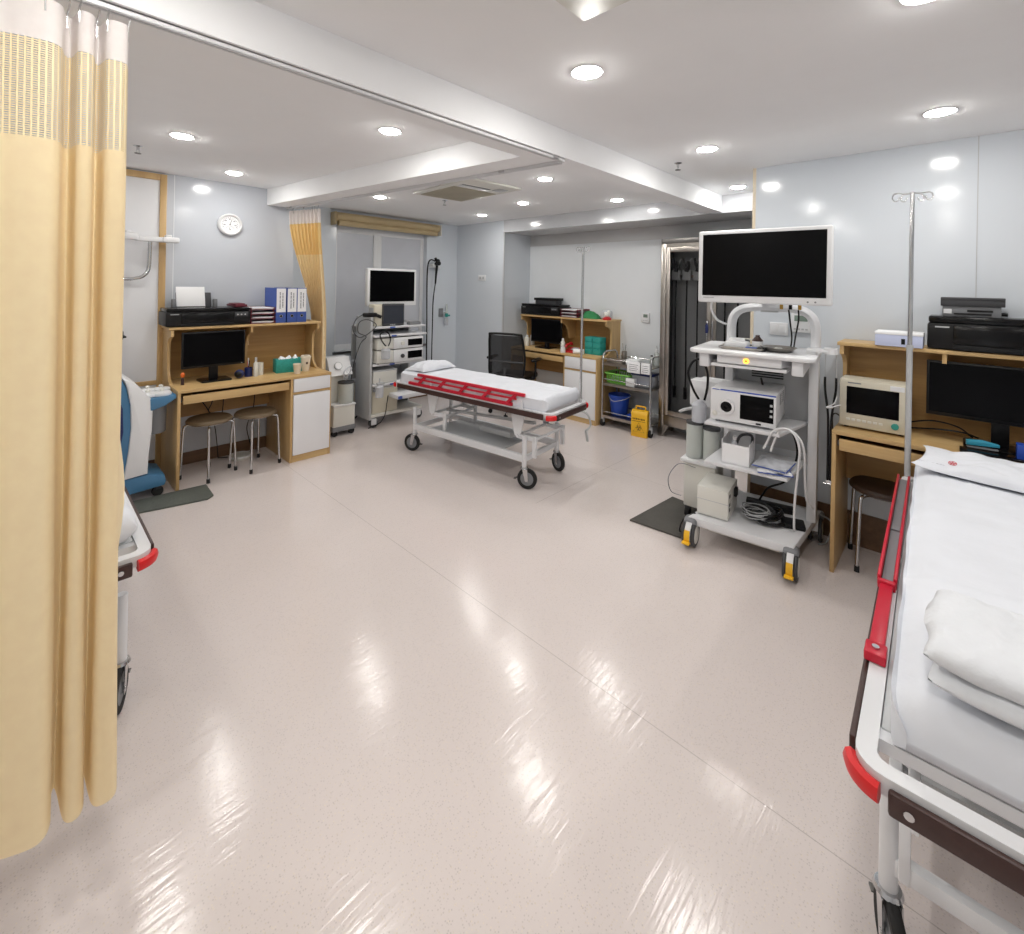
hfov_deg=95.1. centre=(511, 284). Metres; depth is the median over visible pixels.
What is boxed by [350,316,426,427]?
cart
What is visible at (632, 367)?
paper sign
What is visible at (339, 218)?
roller blind
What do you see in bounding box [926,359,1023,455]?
computer monitor
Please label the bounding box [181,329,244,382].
computer monitor
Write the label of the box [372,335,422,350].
source
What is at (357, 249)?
window
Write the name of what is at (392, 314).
monitor
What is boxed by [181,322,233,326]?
tray
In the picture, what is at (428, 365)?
pillow
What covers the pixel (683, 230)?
wall niche
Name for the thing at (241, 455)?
dish
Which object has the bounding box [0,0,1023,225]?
ceiling
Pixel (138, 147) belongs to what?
sprinkler
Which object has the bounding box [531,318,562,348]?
computer monitor
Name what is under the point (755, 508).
coiled cable
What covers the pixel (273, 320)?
tray
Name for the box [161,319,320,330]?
shelf
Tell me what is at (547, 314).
tray
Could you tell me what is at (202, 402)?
power cable
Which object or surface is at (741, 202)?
trim
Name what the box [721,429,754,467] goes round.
carton
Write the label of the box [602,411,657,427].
shelf
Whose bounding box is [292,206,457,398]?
wall
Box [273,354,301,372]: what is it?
tissue box
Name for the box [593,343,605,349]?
glove box
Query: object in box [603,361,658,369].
shelf
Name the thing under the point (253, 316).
pile
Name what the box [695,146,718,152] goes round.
recessed light
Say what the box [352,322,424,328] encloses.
shelf
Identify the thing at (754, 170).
trim
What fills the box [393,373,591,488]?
trolley
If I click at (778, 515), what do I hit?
coiled cable
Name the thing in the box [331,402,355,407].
tray
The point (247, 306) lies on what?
tray
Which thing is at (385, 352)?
flask
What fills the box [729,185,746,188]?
recessed light
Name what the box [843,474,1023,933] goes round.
trolley
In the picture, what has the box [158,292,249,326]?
printer
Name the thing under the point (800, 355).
shelf
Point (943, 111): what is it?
recessed light
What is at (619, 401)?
bucket
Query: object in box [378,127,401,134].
recessed light
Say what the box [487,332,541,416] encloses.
office chair
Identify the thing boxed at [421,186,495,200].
grille
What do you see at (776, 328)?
wall switch
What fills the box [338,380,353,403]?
jar
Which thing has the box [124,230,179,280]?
wall bracket arm
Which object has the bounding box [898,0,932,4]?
recessed light
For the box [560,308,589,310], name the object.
tray
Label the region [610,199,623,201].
recessed light
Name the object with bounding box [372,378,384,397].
bottle
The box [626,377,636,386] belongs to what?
carton
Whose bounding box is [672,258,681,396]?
stored endoscope
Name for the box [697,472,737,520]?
control unit
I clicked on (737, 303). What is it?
stored endoscope
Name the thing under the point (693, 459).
tray
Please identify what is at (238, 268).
wall
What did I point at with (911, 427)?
power cable
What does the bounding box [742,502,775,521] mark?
coiled cable
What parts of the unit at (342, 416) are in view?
control panel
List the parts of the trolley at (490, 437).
corner post, lift plate, corner post, link arm, rail, frame, frame, lift plate, corner post, link arm, corner post, crank handle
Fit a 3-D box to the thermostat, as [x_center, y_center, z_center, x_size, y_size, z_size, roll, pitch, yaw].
[1.518,0.373,5.320,0.100,0.110,0.024,1,0,44]
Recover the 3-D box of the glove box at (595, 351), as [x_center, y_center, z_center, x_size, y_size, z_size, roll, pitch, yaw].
[1.017,0.781,5.462,0.104,0.066,0.121,1,0,44]
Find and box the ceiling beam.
[53,0,721,213]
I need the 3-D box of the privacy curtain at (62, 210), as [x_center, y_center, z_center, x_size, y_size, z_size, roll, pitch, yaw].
[-1.322,0.274,0.863,0.177,1.973,0.969,1,0,44]
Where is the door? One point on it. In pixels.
(146, 192)
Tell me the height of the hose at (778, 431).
0.499 m
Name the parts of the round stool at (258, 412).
leg, leg, seat, leg, leg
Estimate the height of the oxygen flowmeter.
0.300 m
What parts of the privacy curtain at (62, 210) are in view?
panel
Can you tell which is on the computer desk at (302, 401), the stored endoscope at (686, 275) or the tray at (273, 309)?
the tray at (273, 309)
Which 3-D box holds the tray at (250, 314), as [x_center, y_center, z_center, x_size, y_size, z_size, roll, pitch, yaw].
[-2.245,0.281,4.139,0.260,0.022,0.195,1,0,44]
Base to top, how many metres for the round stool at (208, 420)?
0.466 m
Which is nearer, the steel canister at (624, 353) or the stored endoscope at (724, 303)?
the stored endoscope at (724, 303)
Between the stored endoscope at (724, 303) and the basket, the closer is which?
the stored endoscope at (724, 303)
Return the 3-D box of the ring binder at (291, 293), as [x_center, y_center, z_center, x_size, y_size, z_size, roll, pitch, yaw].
[-2.085,0.180,4.318,0.284,0.310,0.084,1,0,44]
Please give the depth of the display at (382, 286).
5.37 m
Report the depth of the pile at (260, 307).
4.09 m
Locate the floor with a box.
[0,395,1023,933]
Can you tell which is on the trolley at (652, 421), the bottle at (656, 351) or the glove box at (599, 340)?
the bottle at (656, 351)
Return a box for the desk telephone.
[565,342,579,352]
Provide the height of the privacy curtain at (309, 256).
1.920 m
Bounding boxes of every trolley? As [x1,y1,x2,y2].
[117,487,158,714]
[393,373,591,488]
[600,349,659,437]
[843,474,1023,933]
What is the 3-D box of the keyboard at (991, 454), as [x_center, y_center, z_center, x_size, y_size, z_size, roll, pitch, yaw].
[2.267,0.801,2.212,0.220,0.012,0.080,1,0,44]
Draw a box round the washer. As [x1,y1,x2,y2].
[120,374,176,495]
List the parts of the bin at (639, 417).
bin lid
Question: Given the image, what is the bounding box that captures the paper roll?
[573,349,583,353]
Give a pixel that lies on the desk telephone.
(570, 349)
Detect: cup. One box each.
[293,363,301,373]
[300,355,310,370]
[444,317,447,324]
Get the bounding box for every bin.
[354,382,396,413]
[631,405,648,438]
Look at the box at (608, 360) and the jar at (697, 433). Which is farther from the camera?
the box at (608, 360)
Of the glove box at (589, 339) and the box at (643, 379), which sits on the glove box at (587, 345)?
the glove box at (589, 339)
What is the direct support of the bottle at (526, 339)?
on the computer desk at (568, 364)
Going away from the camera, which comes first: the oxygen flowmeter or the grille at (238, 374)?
the grille at (238, 374)
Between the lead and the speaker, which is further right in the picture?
the lead
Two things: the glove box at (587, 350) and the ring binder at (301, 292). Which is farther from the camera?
the glove box at (587, 350)
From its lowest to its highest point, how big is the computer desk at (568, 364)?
1.165 m
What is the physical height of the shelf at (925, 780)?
0.012 m
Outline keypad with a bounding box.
[407,321,420,324]
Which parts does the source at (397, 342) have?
panel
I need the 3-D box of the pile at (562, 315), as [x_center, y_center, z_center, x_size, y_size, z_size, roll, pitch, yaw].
[0.777,0.386,5.811,0.236,0.013,0.256,1,0,44]
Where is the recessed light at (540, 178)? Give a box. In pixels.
[537,177,552,180]
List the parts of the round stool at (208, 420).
leg, seat, leg, leg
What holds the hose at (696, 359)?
on the unit at (706, 439)
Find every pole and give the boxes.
[576,246,590,402]
[892,191,933,476]
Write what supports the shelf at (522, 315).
attached to the computer desk at (568, 364)
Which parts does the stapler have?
plate, arm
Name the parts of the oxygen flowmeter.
wall plate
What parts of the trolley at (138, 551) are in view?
corner post, frame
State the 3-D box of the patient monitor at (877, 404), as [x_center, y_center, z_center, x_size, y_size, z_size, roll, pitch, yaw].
[2.010,0.665,2.599,0.300,0.275,0.176,1,0,44]
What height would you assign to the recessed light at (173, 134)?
0.014 m
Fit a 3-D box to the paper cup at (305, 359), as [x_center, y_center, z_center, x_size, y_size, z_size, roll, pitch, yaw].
[-1.876,0.709,4.253,0.091,0.141,0.091,1,0,44]
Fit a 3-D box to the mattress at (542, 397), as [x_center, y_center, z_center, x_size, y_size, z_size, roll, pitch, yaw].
[-0.252,0.877,4.136,1.660,0.120,0.514,1,0,37]
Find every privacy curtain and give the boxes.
[0,0,130,858]
[289,205,325,369]
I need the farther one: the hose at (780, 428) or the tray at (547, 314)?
the tray at (547, 314)
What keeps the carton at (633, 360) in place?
on the trolley at (652, 421)
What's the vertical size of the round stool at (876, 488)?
0.466 m
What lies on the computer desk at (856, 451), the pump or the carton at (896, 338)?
the carton at (896, 338)
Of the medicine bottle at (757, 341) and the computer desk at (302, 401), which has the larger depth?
the computer desk at (302, 401)
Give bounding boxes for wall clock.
[217,214,242,235]
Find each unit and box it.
[325,355,355,436]
[679,376,723,514]
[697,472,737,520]
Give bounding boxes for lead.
[823,355,839,484]
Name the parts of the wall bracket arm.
arm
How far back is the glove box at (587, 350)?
5.49 m
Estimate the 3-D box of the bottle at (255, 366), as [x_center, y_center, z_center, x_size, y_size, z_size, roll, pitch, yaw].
[-2.172,0.694,3.970,0.036,0.161,0.036,1,0,44]
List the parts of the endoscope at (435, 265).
light cord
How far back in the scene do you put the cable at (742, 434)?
2.79 m
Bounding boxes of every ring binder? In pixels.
[265,287,285,322]
[276,287,296,322]
[296,288,306,321]
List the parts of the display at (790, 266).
mount arm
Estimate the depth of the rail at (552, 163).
3.19 m
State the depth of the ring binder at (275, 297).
4.16 m
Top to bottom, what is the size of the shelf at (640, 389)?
0.030 m
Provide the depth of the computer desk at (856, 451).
2.61 m
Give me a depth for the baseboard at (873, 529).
2.86 m
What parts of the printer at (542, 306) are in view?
panel, scanner lid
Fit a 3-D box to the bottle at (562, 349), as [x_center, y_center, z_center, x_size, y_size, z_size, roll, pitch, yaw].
[0.608,0.768,5.590,0.061,0.075,0.062,1,0,44]
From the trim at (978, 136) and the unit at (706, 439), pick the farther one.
the unit at (706, 439)
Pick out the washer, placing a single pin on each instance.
(143, 411)
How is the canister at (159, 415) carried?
on the washer
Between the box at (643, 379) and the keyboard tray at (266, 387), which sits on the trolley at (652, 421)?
the box at (643, 379)
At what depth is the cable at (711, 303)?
2.94 m
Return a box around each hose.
[379,331,390,345]
[687,358,708,400]
[763,427,800,530]
[770,429,813,509]
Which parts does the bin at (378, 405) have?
bin lid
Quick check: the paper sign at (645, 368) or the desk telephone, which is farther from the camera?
the desk telephone
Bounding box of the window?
[332,226,425,354]
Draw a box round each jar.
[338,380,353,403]
[686,419,703,458]
[703,425,720,459]
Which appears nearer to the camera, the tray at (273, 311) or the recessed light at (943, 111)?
the recessed light at (943, 111)
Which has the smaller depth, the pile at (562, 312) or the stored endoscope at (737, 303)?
the stored endoscope at (737, 303)
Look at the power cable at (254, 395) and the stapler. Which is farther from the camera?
the power cable at (254, 395)
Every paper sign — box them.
[627,361,639,373]
[641,363,649,374]
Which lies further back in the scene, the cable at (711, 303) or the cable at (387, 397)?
the cable at (387, 397)
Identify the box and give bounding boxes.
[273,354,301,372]
[585,336,596,342]
[585,342,592,348]
[585,348,592,354]
[593,337,605,343]
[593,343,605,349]
[593,349,605,355]
[607,357,626,363]
[631,370,658,387]
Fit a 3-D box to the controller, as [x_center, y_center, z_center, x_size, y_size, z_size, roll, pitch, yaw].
[1.899,0.249,3.074,0.115,0.127,0.022,1,0,44]
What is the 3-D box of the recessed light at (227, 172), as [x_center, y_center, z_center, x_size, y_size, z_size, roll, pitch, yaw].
[-2.212,-0.885,3.725,0.132,0.014,0.132,1,0,44]
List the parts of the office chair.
frame, seat, armrest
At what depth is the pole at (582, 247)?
3.75 m
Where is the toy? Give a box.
[180,373,184,384]
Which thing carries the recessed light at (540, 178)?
in the ceiling
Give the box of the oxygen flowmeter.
[439,304,449,324]
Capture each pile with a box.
[251,306,273,309]
[252,311,272,313]
[252,315,273,318]
[252,319,272,322]
[562,312,584,313]
[562,315,580,316]
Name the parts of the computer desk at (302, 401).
panel, modesty panel, cabinet rail, cabinet door, drawer, panel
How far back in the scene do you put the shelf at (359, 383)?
5.06 m
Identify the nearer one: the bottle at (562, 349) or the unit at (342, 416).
the unit at (342, 416)
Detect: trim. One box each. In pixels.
[172,175,174,298]
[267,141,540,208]
[502,192,752,332]
[508,211,751,235]
[747,168,755,492]
[975,136,978,297]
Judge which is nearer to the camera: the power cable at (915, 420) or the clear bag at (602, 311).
the power cable at (915, 420)
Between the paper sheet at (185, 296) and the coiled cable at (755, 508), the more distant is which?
the paper sheet at (185, 296)
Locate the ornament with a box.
[603,310,611,319]
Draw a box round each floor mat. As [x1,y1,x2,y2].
[133,484,213,513]
[630,496,696,538]
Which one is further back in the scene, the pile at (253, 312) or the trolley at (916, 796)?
the pile at (253, 312)
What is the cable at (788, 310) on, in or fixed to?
hanging from the display at (790, 266)
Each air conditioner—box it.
[413,178,521,201]
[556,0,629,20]
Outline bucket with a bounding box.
[608,392,630,415]
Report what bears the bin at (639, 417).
on the floor
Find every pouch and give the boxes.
[752,455,795,473]
[754,459,793,477]
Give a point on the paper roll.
(575, 351)
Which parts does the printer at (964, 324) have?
scanner lid, panel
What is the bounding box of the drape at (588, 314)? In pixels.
[579,311,600,318]
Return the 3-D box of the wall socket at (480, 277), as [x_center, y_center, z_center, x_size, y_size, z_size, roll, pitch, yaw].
[-0.414,-0.098,6.457,0.150,0.080,0.012,1,0,44]
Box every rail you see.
[71,0,564,162]
[286,161,561,208]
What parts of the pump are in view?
lid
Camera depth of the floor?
1.68 m
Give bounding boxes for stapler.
[966,439,999,451]
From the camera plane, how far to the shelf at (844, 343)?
2.45 m
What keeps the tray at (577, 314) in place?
on the computer desk at (568, 364)
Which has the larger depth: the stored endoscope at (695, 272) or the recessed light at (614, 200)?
the stored endoscope at (695, 272)
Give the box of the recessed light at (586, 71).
[570,64,603,79]
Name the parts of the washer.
round lid, round lid, round lid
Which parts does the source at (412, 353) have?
panel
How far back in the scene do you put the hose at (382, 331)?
4.96 m
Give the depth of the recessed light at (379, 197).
4.62 m
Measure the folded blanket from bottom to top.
0.106 m
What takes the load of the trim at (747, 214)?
attached to the wall at (853, 193)
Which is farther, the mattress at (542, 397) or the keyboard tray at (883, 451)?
the mattress at (542, 397)
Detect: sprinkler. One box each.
[133,145,142,153]
[674,162,681,170]
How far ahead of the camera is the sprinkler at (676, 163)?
3.17 m
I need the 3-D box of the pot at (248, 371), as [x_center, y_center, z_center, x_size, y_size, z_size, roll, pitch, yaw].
[-2.233,0.735,3.965,0.060,0.075,0.060,1,0,44]
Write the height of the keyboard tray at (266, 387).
0.062 m
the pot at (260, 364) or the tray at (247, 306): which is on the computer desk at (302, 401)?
the pot at (260, 364)
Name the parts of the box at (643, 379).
lid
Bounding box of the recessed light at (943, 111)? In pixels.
[921,107,958,117]
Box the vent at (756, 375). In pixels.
[752,370,783,379]
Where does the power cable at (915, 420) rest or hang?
on the computer desk at (856, 451)
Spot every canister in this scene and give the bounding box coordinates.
[151,405,166,434]
[622,351,626,358]
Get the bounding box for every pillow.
[405,360,455,371]
[911,445,1023,492]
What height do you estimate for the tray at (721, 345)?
0.018 m
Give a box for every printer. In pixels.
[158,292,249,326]
[521,297,570,315]
[927,297,1023,354]
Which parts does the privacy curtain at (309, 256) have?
panel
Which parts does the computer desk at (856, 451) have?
panel, modesty panel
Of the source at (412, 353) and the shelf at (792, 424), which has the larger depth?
the source at (412, 353)
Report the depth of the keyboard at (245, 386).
3.72 m
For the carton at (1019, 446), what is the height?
0.075 m
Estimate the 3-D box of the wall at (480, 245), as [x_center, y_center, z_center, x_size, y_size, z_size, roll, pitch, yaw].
[-0.286,0.345,6.702,0.960,2.400,0.530,1,0,44]
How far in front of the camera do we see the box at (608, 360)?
5.15 m
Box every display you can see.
[365,268,415,305]
[698,225,833,312]
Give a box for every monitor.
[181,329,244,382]
[369,303,403,325]
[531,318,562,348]
[839,375,905,436]
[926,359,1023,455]
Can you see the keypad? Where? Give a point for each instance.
(408, 322)
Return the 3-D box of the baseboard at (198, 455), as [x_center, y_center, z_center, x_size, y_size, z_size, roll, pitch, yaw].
[-2.764,1.449,4.118,0.960,0.100,6.600,1,0,44]
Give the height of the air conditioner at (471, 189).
0.030 m
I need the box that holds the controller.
[791,313,810,332]
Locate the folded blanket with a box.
[923,589,1023,729]
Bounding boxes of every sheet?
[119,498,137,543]
[176,287,204,306]
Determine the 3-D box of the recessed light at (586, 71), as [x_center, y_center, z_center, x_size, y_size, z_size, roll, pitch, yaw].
[0.297,-0.838,1.855,0.132,0.014,0.132,1,0,44]
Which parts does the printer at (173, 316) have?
scanner lid, panel, control panel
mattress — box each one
[401,367,578,411]
[891,464,1023,810]
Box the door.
[122,169,166,467]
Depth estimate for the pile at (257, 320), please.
4.09 m
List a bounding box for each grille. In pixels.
[235,371,241,377]
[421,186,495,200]
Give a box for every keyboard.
[192,386,249,394]
[959,446,1023,462]
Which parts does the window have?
pane, sill, pane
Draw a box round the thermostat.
[641,313,649,322]
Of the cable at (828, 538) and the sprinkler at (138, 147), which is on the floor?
the cable at (828, 538)
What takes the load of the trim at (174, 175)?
attached to the wall at (238, 268)
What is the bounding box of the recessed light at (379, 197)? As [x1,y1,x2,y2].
[373,196,386,198]
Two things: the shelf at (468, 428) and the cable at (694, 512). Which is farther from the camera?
the shelf at (468, 428)
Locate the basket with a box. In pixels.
[604,369,631,384]
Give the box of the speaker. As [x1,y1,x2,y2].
[234,369,244,377]
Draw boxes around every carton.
[626,359,641,364]
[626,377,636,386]
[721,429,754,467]
[875,329,924,348]
[1016,442,1023,459]
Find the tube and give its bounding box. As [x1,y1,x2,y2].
[668,463,695,495]
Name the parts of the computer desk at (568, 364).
panel, modesty panel, cabinet rail, cabinet door, drawer, panel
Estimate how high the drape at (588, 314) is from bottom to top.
0.091 m
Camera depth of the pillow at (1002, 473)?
1.98 m
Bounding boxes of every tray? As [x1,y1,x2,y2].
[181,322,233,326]
[181,381,289,404]
[247,306,274,309]
[247,306,274,323]
[249,310,274,314]
[249,319,274,323]
[250,314,274,318]
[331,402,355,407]
[525,350,563,361]
[526,313,550,315]
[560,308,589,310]
[560,308,589,317]
[680,450,717,468]
[718,343,763,351]
[837,435,924,465]
[953,345,1023,354]
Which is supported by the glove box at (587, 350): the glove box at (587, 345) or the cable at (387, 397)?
the glove box at (587, 345)
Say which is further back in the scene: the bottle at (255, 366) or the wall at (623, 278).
the wall at (623, 278)
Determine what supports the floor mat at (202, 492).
on the floor
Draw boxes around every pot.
[244,367,252,376]
[258,362,263,374]
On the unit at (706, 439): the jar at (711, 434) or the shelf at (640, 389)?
the jar at (711, 434)
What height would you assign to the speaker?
0.072 m
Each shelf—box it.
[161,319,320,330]
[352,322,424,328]
[352,329,426,337]
[352,359,424,366]
[352,372,401,387]
[432,419,521,448]
[520,314,621,321]
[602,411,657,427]
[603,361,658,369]
[603,381,658,392]
[690,341,821,362]
[704,418,807,437]
[704,447,806,481]
[837,339,1023,360]
[903,765,1023,837]
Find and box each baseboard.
[148,394,426,464]
[750,482,887,552]
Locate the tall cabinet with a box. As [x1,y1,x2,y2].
[658,237,750,435]
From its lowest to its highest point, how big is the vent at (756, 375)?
0.104 m
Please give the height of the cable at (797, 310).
0.246 m
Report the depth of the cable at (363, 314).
4.89 m
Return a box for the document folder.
[227,303,246,306]
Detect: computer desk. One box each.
[160,319,330,490]
[520,314,621,425]
[829,339,1023,572]
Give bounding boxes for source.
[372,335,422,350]
[372,347,422,363]
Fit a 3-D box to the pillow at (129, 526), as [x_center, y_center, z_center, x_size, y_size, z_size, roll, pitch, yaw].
[-1.419,0.807,1.558,0.248,0.117,0.263,1,0,44]
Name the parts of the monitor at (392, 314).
panel, frame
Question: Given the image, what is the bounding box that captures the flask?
[381,346,389,358]
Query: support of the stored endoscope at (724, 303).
hanging from the tall cabinet
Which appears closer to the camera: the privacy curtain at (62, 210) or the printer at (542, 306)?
the privacy curtain at (62, 210)
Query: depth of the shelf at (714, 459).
2.76 m
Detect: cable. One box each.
[202,402,218,457]
[219,395,254,457]
[351,313,381,379]
[368,397,387,428]
[679,512,695,531]
[710,302,726,324]
[736,433,753,443]
[741,503,770,519]
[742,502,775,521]
[742,502,784,526]
[759,377,797,499]
[788,310,792,346]
[793,310,799,346]
[817,513,829,544]
[911,427,978,438]
[912,420,972,437]
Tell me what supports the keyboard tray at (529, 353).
on the computer desk at (568, 364)
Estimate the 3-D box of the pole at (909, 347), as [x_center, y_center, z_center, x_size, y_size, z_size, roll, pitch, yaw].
[1.967,0.264,2.314,0.163,1.446,0.028,1,0,29]
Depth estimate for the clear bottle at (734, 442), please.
2.77 m
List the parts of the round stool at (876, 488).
leg, leg, seat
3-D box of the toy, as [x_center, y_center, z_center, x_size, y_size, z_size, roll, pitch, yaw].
[-2.530,0.720,3.594,0.027,0.095,0.027,1,0,44]
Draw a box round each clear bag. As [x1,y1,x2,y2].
[600,310,612,318]
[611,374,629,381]
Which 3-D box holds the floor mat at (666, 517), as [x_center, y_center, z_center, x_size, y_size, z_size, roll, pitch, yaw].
[1.095,1.563,3.171,0.360,0.013,0.535,1,0,44]
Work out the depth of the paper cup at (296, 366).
4.10 m
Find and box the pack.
[725,337,749,347]
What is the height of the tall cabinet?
2.060 m
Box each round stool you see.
[179,412,236,483]
[228,406,280,473]
[848,475,895,572]
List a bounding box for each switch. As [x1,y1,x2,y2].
[770,322,787,335]
[780,517,805,531]
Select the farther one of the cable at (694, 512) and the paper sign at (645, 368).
the paper sign at (645, 368)
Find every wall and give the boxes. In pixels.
[126,168,292,452]
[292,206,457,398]
[455,221,530,372]
[529,239,661,426]
[751,129,1023,520]
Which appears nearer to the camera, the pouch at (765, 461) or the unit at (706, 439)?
the pouch at (765, 461)
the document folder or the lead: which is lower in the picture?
the lead
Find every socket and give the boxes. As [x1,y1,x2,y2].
[478,275,485,280]
[721,401,731,411]
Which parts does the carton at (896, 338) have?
lid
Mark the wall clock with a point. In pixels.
(228, 224)
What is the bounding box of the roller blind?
[331,211,441,235]
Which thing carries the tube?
hanging from the unit at (706, 439)
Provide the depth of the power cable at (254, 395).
4.14 m
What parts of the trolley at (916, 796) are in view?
rail, corner post, frame, link arm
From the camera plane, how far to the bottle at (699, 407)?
3.14 m
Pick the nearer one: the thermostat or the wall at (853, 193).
the wall at (853, 193)
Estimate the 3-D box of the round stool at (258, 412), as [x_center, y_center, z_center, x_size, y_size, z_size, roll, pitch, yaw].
[-2.152,1.278,3.923,0.316,0.466,0.316,1,0,25]
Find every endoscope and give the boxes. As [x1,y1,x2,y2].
[426,258,440,359]
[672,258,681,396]
[682,258,692,398]
[693,258,698,376]
[723,303,725,378]
[736,303,738,337]
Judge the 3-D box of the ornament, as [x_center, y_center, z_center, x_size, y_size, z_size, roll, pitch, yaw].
[1.101,0.348,5.418,0.104,0.114,0.102,1,0,44]
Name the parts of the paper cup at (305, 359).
lid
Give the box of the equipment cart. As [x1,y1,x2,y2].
[681,303,838,581]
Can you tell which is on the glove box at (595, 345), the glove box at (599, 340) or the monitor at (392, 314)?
the glove box at (599, 340)
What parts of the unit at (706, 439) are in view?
pump handle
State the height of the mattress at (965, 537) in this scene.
0.139 m
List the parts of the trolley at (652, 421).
guard rail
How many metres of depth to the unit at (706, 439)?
3.17 m
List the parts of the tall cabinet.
frame, door, door handle, door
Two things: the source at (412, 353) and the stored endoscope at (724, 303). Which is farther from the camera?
the source at (412, 353)
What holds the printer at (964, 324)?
on the computer desk at (856, 451)
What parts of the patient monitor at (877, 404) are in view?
control knob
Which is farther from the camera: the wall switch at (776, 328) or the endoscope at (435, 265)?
the endoscope at (435, 265)
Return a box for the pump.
[372,366,396,383]
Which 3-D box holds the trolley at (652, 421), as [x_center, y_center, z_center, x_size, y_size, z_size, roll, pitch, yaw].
[1.322,1.157,5.132,0.612,0.835,0.350,1,0,44]
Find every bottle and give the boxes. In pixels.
[253,357,257,376]
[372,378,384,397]
[524,335,529,345]
[560,346,564,352]
[654,346,659,365]
[692,400,706,422]
[731,436,737,444]
[752,335,762,346]
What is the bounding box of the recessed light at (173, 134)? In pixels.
[168,132,194,139]
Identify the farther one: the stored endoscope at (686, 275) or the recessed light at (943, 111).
the stored endoscope at (686, 275)
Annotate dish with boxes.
[228,451,249,460]
[760,345,796,352]
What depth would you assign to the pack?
2.82 m
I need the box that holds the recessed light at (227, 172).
[225,171,242,174]
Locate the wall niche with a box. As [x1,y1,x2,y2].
[531,219,751,433]
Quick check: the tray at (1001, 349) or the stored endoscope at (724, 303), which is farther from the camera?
the stored endoscope at (724, 303)

